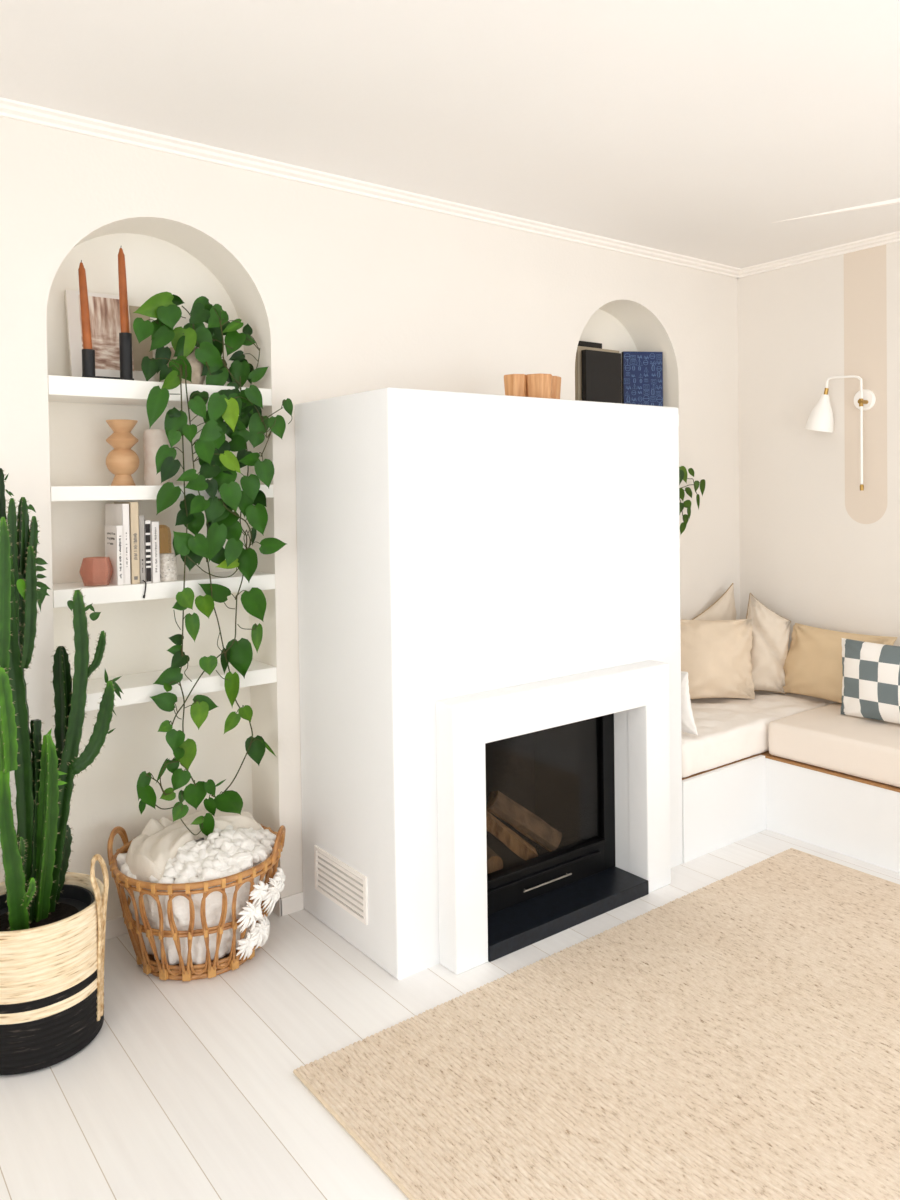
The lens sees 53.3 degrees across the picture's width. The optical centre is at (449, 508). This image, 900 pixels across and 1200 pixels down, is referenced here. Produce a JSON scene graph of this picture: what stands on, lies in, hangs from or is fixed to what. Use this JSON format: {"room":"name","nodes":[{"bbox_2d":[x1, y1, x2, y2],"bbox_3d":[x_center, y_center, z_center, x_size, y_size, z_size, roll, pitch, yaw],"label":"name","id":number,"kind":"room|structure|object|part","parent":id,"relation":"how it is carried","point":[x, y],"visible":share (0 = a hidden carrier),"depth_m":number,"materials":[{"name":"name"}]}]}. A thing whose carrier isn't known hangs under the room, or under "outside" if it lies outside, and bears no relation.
{"room":"living room","nodes":[
{"label":"living room","id":0,"kind":"room"},
{"bbox_2d":[167,347,205,384],"bbox_3d":[-0.817,-0.432,2.767,0.126,0.118,0.126,-2,1,-37],"label":"pot","id":1,"kind":"object","parent":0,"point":[198,367],"depth_m":2.71,"materials":[{"name":"ceramic"}]},
{"bbox_2d":[0,117,739,919],"bbox_3d":[-0.784,0.117,2.794,5.329,2.376,0.200,-2,1,-37],"label":"wall","id":2,"kind":"structure","parent":0,"point":[339,293],"depth_m":2.88,"materials":[{"name":"beige paint"}]},
{"bbox_2d":[48,375,271,408],"bbox_3d":[-0.886,-0.345,2.709,0.661,0.053,0.201,-2,1,-37],"label":"niche shelf","id":3,"kind":"object","parent":2,"relation":"attached to","point":[68,389],"visible":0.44,"depth_m":2.56,"materials":[{"name":"white paint"}]},
{"bbox_2d":[65,290,134,379],"bbox_3d":[-1.041,-0.505,2.668,0.180,0.278,0.063,-2,1,-37],"label":"canvas","id":4,"kind":"object","parent":3,"relation":"on","point":[104,309],"visible":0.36,"depth_m":2.66,"materials":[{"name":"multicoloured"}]},
{"bbox_2d":[78,295,133,370],"bbox_3d":[-1.025,-0.523,2.674,0.146,0.220,0.041,-2,1,-37],"label":"print","id":5,"kind":"object","parent":4,"relation":"attached to","point":[104,310],"depth_m":2.67},
{"bbox_2d":[82,332,133,379],"bbox_3d":[-0.992,-0.440,2.596,0.141,0.144,0.040,-2,1,-35],"label":"candle holder","id":6,"kind":"object","parent":3,"relation":"on","point":[125,339],"visible":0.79,"depth_m":2.61,"materials":[{"name":"black metal"}]},
{"bbox_2d":[78,260,91,348],"bbox_3d":[-1.042,-0.573,2.563,0.034,0.274,0.024,-2,1,-37],"label":"taper candle","id":7,"kind":"object","parent":6,"relation":"on","point":[84,304],"visible":0.99,"depth_m":2.55,"materials":[{"name":"orange wax"}]},
{"bbox_2d":[118,248,129,332],"bbox_3d":[-0.953,-0.630,2.618,0.029,0.274,0.024,-2,1,-37],"label":"taper candle","id":8,"kind":"object","parent":6,"relation":"on","point":[123,298],"visible":1,"depth_m":2.61,"materials":[{"name":"orange wax"}]},
{"bbox_2d":[129,306,154,381],"bbox_3d":[-0.947,-0.496,2.752,0.062,0.252,0.045,-2,1,-37],"label":"canvas","id":9,"kind":"object","parent":3,"relation":"on","point":[140,350],"visible":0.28,"depth_m":2.74,"materials":[{"name":"white fabric"}]},
{"bbox_2d":[133,292,292,835],"bbox_3d":[-0.743,0.163,2.727,0.492,1.637,0.288,-2,1,-37],"label":"pothos","id":10,"kind":"object","parent":3,"relation":"on","point":[230,412],"visible":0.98,"depth_m":2.66,"materials":[{"name":"plant"}]},
{"bbox_2d":[50,485,272,500],"bbox_3d":[-0.882,-0.049,2.716,0.661,0.041,0.201,-2,1,-37],"label":"niche shelf","id":11,"kind":"object","parent":2,"relation":"attached to","point":[57,493],"visible":0.45,"depth_m":2.54,"materials":[{"name":"white paint"}]},
{"bbox_2d":[106,419,139,485],"bbox_3d":[-0.966,-0.163,2.644,0.094,0.193,0.094,-1,1,-18],"label":"wooden vase","id":12,"kind":"object","parent":11,"relation":"on","point":[122,461],"visible":0.95,"depth_m":2.62,"materials":[{"name":"brown wood"}]},
{"bbox_2d":[143,429,169,485],"bbox_3d":[-0.893,-0.155,2.730,0.076,0.170,0.076,-2,1,-37],"label":"ceramic vase","id":13,"kind":"object","parent":11,"relation":"on","point":[153,439],"visible":0.64,"depth_m":2.70,"materials":[{"name":"beige ceramic"}]},
{"bbox_2d":[53,571,274,607],"bbox_3d":[-0.878,0.238,2.721,0.661,0.048,0.201,-2,1,-37],"label":"niche shelf","id":14,"kind":"object","parent":2,"relation":"attached to","point":[62,592],"visible":0.62,"depth_m":2.62,"materials":[{"name":"white paint"}]},
{"bbox_2d":[79,557,112,586],"bbox_3d":[-1.010,0.179,2.561,0.094,0.080,0.081,-2,1,-37],"label":"votive holder","id":15,"kind":"object","parent":14,"relation":"on","point":[94,571],"visible":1,"depth_m":2.53,"materials":[{"name":"pink ceramic"}]},
{"bbox_2d":[105,525,123,584],"bbox_3d":[-0.975,0.133,2.601,0.020,0.170,0.112,-2,1,-37],"label":"book","id":16,"kind":"object","parent":14,"relation":"on","point":[113,533],"visible":0.97,"depth_m":2.56,"materials":[{"name":"white paper"}]},
{"bbox_2d":[105,504,130,584],"bbox_3d":[-0.979,0.101,2.640,0.020,0.232,0.164,-2,1,-37],"label":"book","id":17,"kind":"object","parent":14,"relation":"on","point":[115,514],"visible":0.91,"depth_m":2.58,"materials":[{"name":"white paper"}]},
{"bbox_2d":[114,502,139,583],"bbox_3d":[-0.954,0.099,2.647,0.024,0.236,0.152,-2,1,-37],"label":"book","id":18,"kind":"object","parent":14,"relation":"on","point":[133,506],"visible":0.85,"depth_m":2.59,"materials":[{"name":"beige paper"}]},
{"bbox_2d":[139,515,145,597],"bbox_3d":[-0.927,0.139,2.647,0.017,0.239,0.156,-2,1,-37],"label":"book","id":19,"kind":"object","parent":14,"relation":"on","point":[141,517],"visible":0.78,"depth_m":2.60,"materials":[{"name":"grey paper"}]},
{"bbox_2d":[144,520,151,582],"bbox_3d":[-0.918,0.125,2.665,0.016,0.182,0.128,-2,1,-37],"label":"book","id":20,"kind":"object","parent":14,"relation":"on","point":[147,522],"visible":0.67,"depth_m":2.61,"materials":[{"name":"black paper"}]},
{"bbox_2d":[150,521,159,582],"bbox_3d":[-0.901,0.126,2.674,0.022,0.178,0.134,-2,1,-37],"label":"book","id":21,"kind":"object","parent":14,"relation":"on","point":[155,547],"visible":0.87,"depth_m":2.62,"materials":[{"name":"white paper"}]},
{"bbox_2d":[159,525,171,552],"bbox_3d":[-0.879,0.131,2.740,0.052,0.165,0.052,-2,1,-37],"label":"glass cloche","id":22,"kind":"object","parent":14,"relation":"on","point":[160,526],"visible":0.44,"depth_m":2.76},
{"bbox_2d":[160,553,176,580],"bbox_3d":[-0.847,0.174,2.680,0.058,0.080,0.058,-2,1,-37],"label":"ceramic pot","id":23,"kind":"object","parent":14,"relation":"on","point":[168,561],"visible":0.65,"depth_m":2.66,"materials":[{"name":"grey"}]},
{"bbox_2d":[72,660,276,711],"bbox_3d":[-0.874,0.534,2.727,0.661,0.048,0.201,-2,1,-37],"label":"niche shelf","id":24,"kind":"object","parent":2,"relation":"attached to","point":[137,688],"visible":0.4,"depth_m":2.69,"materials":[{"name":"white paint"}]},
{"bbox_2d":[105,892,303,939],"bbox_3d":[-1.711,1.304,2.094,2.950,0.057,0.209,-2,1,-37],"label":"baseboard","id":25,"kind":"structure","parent":2,"relation":"attached to","point":[115,927],"depth_m":2.86,"materials":[{"name":"white paint"}]},
{"bbox_2d":[0,97,740,277],"bbox_3d":[-0.722,-1.056,2.667,5.329,0.027,0.060,-2,1,-37],"label":"trim","id":26,"kind":"structure","parent":2,"relation":"attached to","point":[11,109],"depth_m":2.88,"materials":[{"name":"white paint"}]},
{"bbox_3d":[0.712,-0.392,3.925,0.656,0.053,0.201,-2,1,-37],"label":"niche shelf","id":27,"kind":"object","parent":2,"relation":"attached to","visible":0},
{"bbox_2d":[578,341,601,348],"bbox_3d":[0.608,-0.571,3.906,0.142,0.308,0.020,-2,1,-37],"label":"book","id":28,"kind":"object","parent":27,"relation":"on","point":[581,343],"visible":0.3,"depth_m":3.90,"materials":[{"name":"black paper"}]},
{"bbox_2d":[575,346,618,400],"bbox_3d":[0.638,-0.555,3.887,0.262,0.277,0.022,-2,1,-37],"label":"book","id":29,"kind":"object","parent":27,"relation":"on","point":[578,361],"visible":0.2,"depth_m":3.81,"materials":[{"name":"paper"}]},
{"bbox_2d":[581,349,621,403],"bbox_3d":[0.653,-0.545,3.854,0.215,0.258,0.026,-2,1,-36],"label":"book","id":30,"kind":"object","parent":27,"relation":"on","point":[601,370],"visible":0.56,"depth_m":3.83,"materials":[{"name":"black paper"}]},
{"bbox_2d":[622,351,662,405],"bbox_3d":[0.866,-0.564,4.032,0.187,0.282,0.023,-1,1,-10],"label":"book","id":31,"kind":"object","parent":27,"relation":"on","point":[642,372],"visible":0.8,"depth_m":4.02,"materials":[{"name":"blue paper"}]},
{"bbox_3d":[0.720,0.161,3.936,0.656,0.041,0.201,-2,1,-37],"label":"niche shelf","id":32,"kind":"object","parent":2,"relation":"attached to","visible":0},
{"bbox_2d":[679,466,704,533],"bbox_3d":[0.992,-0.029,4.063,0.253,0.326,0.223,0,2,44],"label":"plant","id":33,"kind":"object","parent":32,"relation":"on","point":[683,474],"visible":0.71,"depth_m":3.99,"materials":[{"name":"green plant"}]},
{"bbox_2d":[0,0,899,267],"bbox_3d":[0.782,-1.078,0.771,5.429,0.050,5.497,-2,1,-37],"label":"ceiling","id":34,"kind":"structure","parent":0,"point":[691,128],"depth_m":2.33,"materials":[{"name":"paint"}]},
{"bbox_2d":[772,198,899,222],"bbox_3d":[1.741,-1.097,3.121,1.229,0.034,0.057,0,1,35],"label":"trim","id":35,"kind":"structure","parent":34,"relation":"attached to","point":[893,201],"depth_m":3.30,"materials":[{"name":"white paint"}]},
{"bbox_2d":[0,829,899,1199],"bbox_3d":[0.776,1.349,0.790,5.329,0.050,5.497,-2,1,-37],"label":"floor","id":36,"kind":"structure","parent":0,"point":[186,1090],"depth_m":2.09,"materials":[{"name":"white wood"}]},
{"bbox_2d":[0,854,108,1074],"bbox_3d":[-1.039,1.092,2.235,0.338,0.452,0.337,-2,1,-35],"label":"straw basket","id":37,"kind":"object","parent":36,"relation":"on","point":[52,975],"visible":0.93,"depth_m":2.11,"materials":[{"name":"beige wicker"}]},
{"bbox_2d":[0,884,93,931],"bbox_3d":[-1.038,1.148,2.236,0.286,0.300,0.286,-2,1,-37],"label":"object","id":38,"kind":"object","parent":37,"relation":"in","point":[69,900],"depth_m":2.28,"materials":[{"name":"plastic"}]},
{"bbox_2d":[0,468,122,931],"bbox_3d":[-1.021,0.599,2.219,0.336,1.398,0.299,-1,1,-2],"label":"cactus","id":39,"kind":"object","parent":37,"relation":"in","point":[35,860],"visible":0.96,"depth_m":2.22,"materials":[{"name":"plant"}]},
{"bbox_3d":[-1.109,0.114,2.236,0.043,0.431,0.033,-2,1,-37],"label":"stem","id":40,"kind":"part","parent":39,"relation":"part of","materials":[{"name":"green plant"}]},
{"bbox_3d":[-1.061,0.226,2.127,0.035,0.413,0.037,-2,1,-37],"label":"stem","id":41,"kind":"part","parent":39,"relation":"part of","materials":[{"name":"green plant"}]},
{"bbox_3d":[-1.046,0.493,2.102,0.041,0.251,0.050,0,1,35],"label":"stem","id":42,"kind":"part","parent":39,"relation":"part of","materials":[{"name":"green plant"}]},
{"bbox_3d":[-1.084,0.137,2.217,0.030,0.327,0.029,-1,1,-27],"label":"stem","id":43,"kind":"part","parent":39,"relation":"part of","materials":[{"name":"green plant"}]},
{"bbox_3d":[-1.053,0.827,2.160,0.076,0.440,0.070,-2,1,-37],"label":"stem","id":44,"kind":"part","parent":39,"relation":"part of","materials":[{"name":"green plant"}]},
{"bbox_3d":[-1.044,0.829,2.179,0.015,0.061,0.017,0,2,40],"label":"stem","id":45,"kind":"part","parent":39,"relation":"part of","materials":[{"name":"green plant"}]},
{"bbox_3d":[-1.071,0.583,2.228,0.072,1.013,0.062,-2,1,-37],"label":"stem","id":46,"kind":"part","parent":39,"relation":"part of","materials":[{"name":"green plant"}]},
{"bbox_3d":[-1.085,0.176,2.255,0.032,0.411,0.045,0,1,32],"label":"stem","id":47,"kind":"part","parent":39,"relation":"part of","materials":[{"name":"green plant"}]},
{"bbox_3d":[-1.022,0.929,2.171,0.034,0.064,0.021,-2,1,-37],"label":"stem","id":48,"kind":"part","parent":39,"relation":"part of","materials":[{"name":"green plant"}]},
{"bbox_3d":[-1.046,0.244,2.223,0.042,0.304,0.029,-1,1,-27],"label":"stem","id":49,"kind":"part","parent":39,"relation":"part of","materials":[{"name":"green plant"}]},
{"bbox_3d":[-1.058,0.094,2.262,0.033,0.150,0.022,-2,1,-37],"label":"stem","id":50,"kind":"part","parent":39,"relation":"part of","materials":[{"name":"green plant"}]},
{"bbox_3d":[-1.036,0.786,2.235,0.031,0.518,0.045,0,2,43],"label":"stem","id":51,"kind":"part","parent":39,"relation":"part of","materials":[{"name":"green plant"}]},
{"bbox_3d":[-1.013,0.801,2.235,0.072,0.487,0.050,0,1,28],"label":"stem","id":52,"kind":"part","parent":39,"relation":"part of","materials":[{"name":"green plant"}]},
{"bbox_3d":[-1.001,0.542,2.318,0.042,0.372,0.046,-1,1,13],"label":"stem","id":53,"kind":"part","parent":39,"relation":"part of","materials":[{"name":"green plant"}]},
{"bbox_3d":[-1.023,0.934,2.321,0.087,0.218,0.046,-2,1,-37],"label":"stem","id":54,"kind":"part","parent":39,"relation":"part of","materials":[{"name":"green plant"}]},
{"bbox_3d":[-0.998,0.643,2.304,0.149,0.868,0.061,-2,1,-37],"label":"stem","id":55,"kind":"part","parent":39,"relation":"part of","materials":[{"name":"green plant"}]},
{"bbox_3d":[-0.927,0.564,2.322,0.117,0.240,0.042,-1,1,-13],"label":"stem","id":56,"kind":"part","parent":39,"relation":"part of","materials":[{"name":"green plant"}]},
{"bbox_3d":[-0.927,0.382,2.333,0.063,0.129,0.024,-1,1,-16],"label":"stem","id":57,"kind":"part","parent":39,"relation":"part of","materials":[{"name":"green plant"}]},
{"bbox_3d":[-0.875,1.068,2.238,0.025,0.409,0.092,-1,1,-1],"label":"handle","id":58,"kind":"part","parent":37,"relation":"part of","materials":[{"name":"wicker"}]},
{"bbox_2d":[107,824,285,981],"bbox_3d":[-0.741,1.123,2.645,0.486,0.368,0.486,-2,1,-37],"label":"rattan basket","id":59,"kind":"object","parent":36,"relation":"on","point":[210,968],"visible":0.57,"depth_m":2.48,"materials":[{"name":"wicker"}]},
{"bbox_3d":[-0.983,0.985,2.647,0.023,0.085,0.141,-1,1,1],"label":"handle","id":60,"kind":"part","parent":59,"relation":"part of","materials":[{"name":"wicker"}]},
{"bbox_2d":[116,823,284,965],"bbox_3d":[-0.732,1.118,2.630,0.454,0.338,0.452,-2,1,-37],"label":"blanket","id":61,"kind":"object","parent":59,"relation":"on","point":[225,852],"visible":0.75,"depth_m":2.51,"materials":[{"name":"white fabric"}]},
{"bbox_2d":[126,810,260,881],"bbox_3d":[-0.791,0.972,2.678,0.287,0.100,0.408,0,1,37],"label":"throw","id":62,"kind":"object","parent":61,"relation":"on","point":[148,854],"visible":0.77,"depth_m":2.61,"materials":[{"name":"white fabric"}]},
{"bbox_3d":[-0.502,0.978,2.637,0.023,0.085,0.141,-1,1,1],"label":"handle","id":63,"kind":"part","parent":59,"relation":"part of","materials":[{"name":"wicker"}]},
{"bbox_2d":[295,387,682,979],"bbox_3d":[0.192,0.469,3.013,1.246,1.635,0.637,-2,1,-37],"label":"fireplace","id":64,"kind":"object","parent":36,"relation":"on","point":[489,584],"visible":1,"depth_m":2.72,"materials":[{"name":"white paint"}]},
{"bbox_2d":[314,845,367,924],"bbox_3d":[-0.331,1.131,2.708,0.010,0.138,0.305,-2,1,-37],"label":"vent grille","id":65,"kind":"object","parent":64,"relation":"attached to","point":[338,880],"depth_m":2.70,"materials":[{"name":"white metal"}]},
{"bbox_2d":[487,844,502,873],"bbox_3d":[0.104,1.151,2.999,0.070,0.072,0.220,-1,1,-21],"label":"log","id":66,"kind":"object","parent":64,"relation":"in","point":[494,862],"visible":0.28,"depth_m":2.90,"materials":[{"name":"brown wood"}]},
{"bbox_2d":[486,810,537,860],"bbox_3d":[0.181,1.077,2.959,0.221,0.196,0.064,-1,1,-13],"label":"log","id":67,"kind":"object","parent":64,"relation":"in","point":[509,838],"visible":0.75,"depth_m":2.94,"materials":[{"name":"brown wood"}]},
{"bbox_2d":[486,790,561,851],"bbox_3d":[0.249,1.055,3.030,0.274,0.232,0.071,-1,1,-17],"label":"log","id":68,"kind":"object","parent":64,"relation":"in","point":[530,825],"visible":0.97,"depth_m":3.00,"materials":[{"name":"brown wood"}]},
{"bbox_2d":[504,373,560,398],"bbox_3d":[0.283,-0.395,2.973,0.215,0.092,0.120,-1,1,-30],"label":"wooden holder","id":69,"kind":"object","parent":64,"relation":"on","point":[540,385],"visible":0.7,"depth_m":2.92,"materials":[{"name":"brown wood"}]},
{"bbox_3d":[0.313,1.202,2.886,0.210,0.006,0.015,-2,1,-37],"label":"handle","id":70,"kind":"part","parent":64,"relation":"part of","materials":[{"name":"silver metal"}]},
{"bbox_3d":[0.288,0.951,2.887,0.687,0.581,0.049,-2,1,-37],"label":"fire door","id":71,"kind":"part","parent":64,"relation":"part of","materials":[{"name":"black glass"}]},
{"bbox_2d":[293,848,899,1199],"bbox_3d":[1.183,1.293,1.740,2.049,0.011,2.423,-2,1,-37],"label":"jute rug","id":72,"kind":"object","parent":36,"relation":"on","point":[735,1037],"visible":1,"depth_m":2.08,"materials":[{"name":"beige carpet"}]},
{"bbox_2d":[682,751,899,872],"bbox_3d":[1.638,1.118,3.107,1.140,0.292,2.246,-2,1,-37],"label":"bench","id":73,"kind":"object","parent":36,"relation":"on","point":[851,816],"visible":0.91,"depth_m":3.32,"materials":[{"name":"white paint"}]},
{"bbox_3d":[1.043,1.121,3.383,0.526,0.292,0.020,-2,1,-37],"label":"panel","id":74,"kind":"part","parent":73,"relation":"part of","materials":[{"name":"white paint"}]},
{"bbox_2d":[681,691,836,777],"bbox_3d":[1.123,0.895,3.781,1.139,0.140,0.561,-2,1,-37],"label":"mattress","id":75,"kind":"object","parent":73,"relation":"on","point":[729,730],"visible":0.42,"depth_m":3.52,"materials":[{"name":"beige fabric"}]},
{"bbox_2d":[681,671,697,734],"bbox_3d":[0.775,0.718,3.453,0.095,0.240,0.399,-2,2,-42],"label":"cushion","id":76,"kind":"object","parent":75,"relation":"on","point":[688,725],"visible":0.23,"depth_m":3.32,"materials":[{"name":"white fabric"}]},
{"bbox_2d":[692,583,736,620],"bbox_3d":[1.200,0.586,4.115,0.350,0.469,0.105,-1,1,-30],"label":"cushion","id":77,"kind":"object","parent":75,"relation":"on","point":[723,608],"visible":0.27,"depth_m":4.12,"materials":[{"name":"fabric"}]},
{"bbox_2d":[680,619,754,698],"bbox_3d":[1.097,0.646,3.877,0.478,0.356,0.232,-1,1,-5],"label":"cushion","id":78,"kind":"object","parent":75,"relation":"on","point":[715,655],"visible":0.68,"depth_m":3.80,"materials":[{"name":"beige fabric"}]},
{"bbox_2d":[746,593,790,693],"bbox_3d":[1.388,0.601,3.993,0.246,0.439,0.221,-2,1,-37],"label":"cushion","id":79,"kind":"object","parent":75,"relation":"on","point":[770,632],"visible":0.78,"depth_m":3.93,"materials":[{"name":"fabric"}]},
{"bbox_3d":[1.762,1.126,2.855,0.020,0.284,1.693,-2,1,-37],"label":"panel","id":80,"kind":"part","parent":73,"relation":"part of","materials":[{"name":"white paint"}]},
{"bbox_2d":[768,702,899,786],"bbox_3d":[2.000,0.897,3.037,0.634,0.137,1.684,-2,1,-37],"label":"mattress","id":81,"kind":"object","parent":73,"relation":"on","point":[823,737],"visible":0.86,"depth_m":3.34,"materials":[{"name":"beige fabric"}]},
{"bbox_2d":[780,623,896,702],"bbox_3d":[1.628,0.664,3.821,0.195,0.307,0.500,-2,1,-37],"label":"cushion","id":82,"kind":"object","parent":81,"relation":"on","point":[813,667],"visible":0.68,"depth_m":3.81,"materials":[{"name":"fabric"}]},
{"bbox_2d":[841,638,899,723],"bbox_3d":[1.723,0.672,3.428,0.154,0.305,0.500,-2,1,-37],"label":"cushion","id":83,"kind":"object","parent":81,"relation":"on","point":[871,671],"visible":1,"depth_m":3.46,"materials":[{"name":"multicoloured fabric"}]},
{"bbox_2d":[738,241,899,649],"bbox_3d":[2.927,0.072,2.414,0.120,2.376,5.497,-2,1,-37],"label":"wall","id":84,"kind":"structure","parent":0,"point":[818,550],"depth_m":3.98,"materials":[{"name":"beige paint"}]},
{"bbox_2d":[738,231,899,277],"bbox_3d":[2.930,-1.099,2.216,0.060,0.027,5.197,-2,1,-37],"label":"trim","id":85,"kind":"structure","parent":84,"relation":"attached to","point":[893,237],"depth_m":3.92,"materials":[{"name":"white paint"}]},
{"bbox_2d":[805,375,875,490],"bbox_3d":[1.666,-0.324,3.860,0.119,0.493,0.280,-2,1,-37],"label":"wall lamp","id":86,"kind":"object","parent":84,"relation":"attached to","point":[820,418],"visible":1,"depth_m":3.87,"materials":[{"name":"white metal"}]},
{"bbox_3d":[1.615,-0.415,3.922,0.118,0.168,0.119,-2,1,-37],"label":"lamp shade","id":87,"kind":"part","parent":86,"relation":"part of","materials":[{"name":"white paint"}]},
{"bbox_3d":[1.685,-0.333,3.833,0.010,0.474,0.165,-2,1,-37],"label":"arm","id":88,"kind":"part","parent":86,"relation":"part of","materials":[{"name":"white paint"}]}
]}

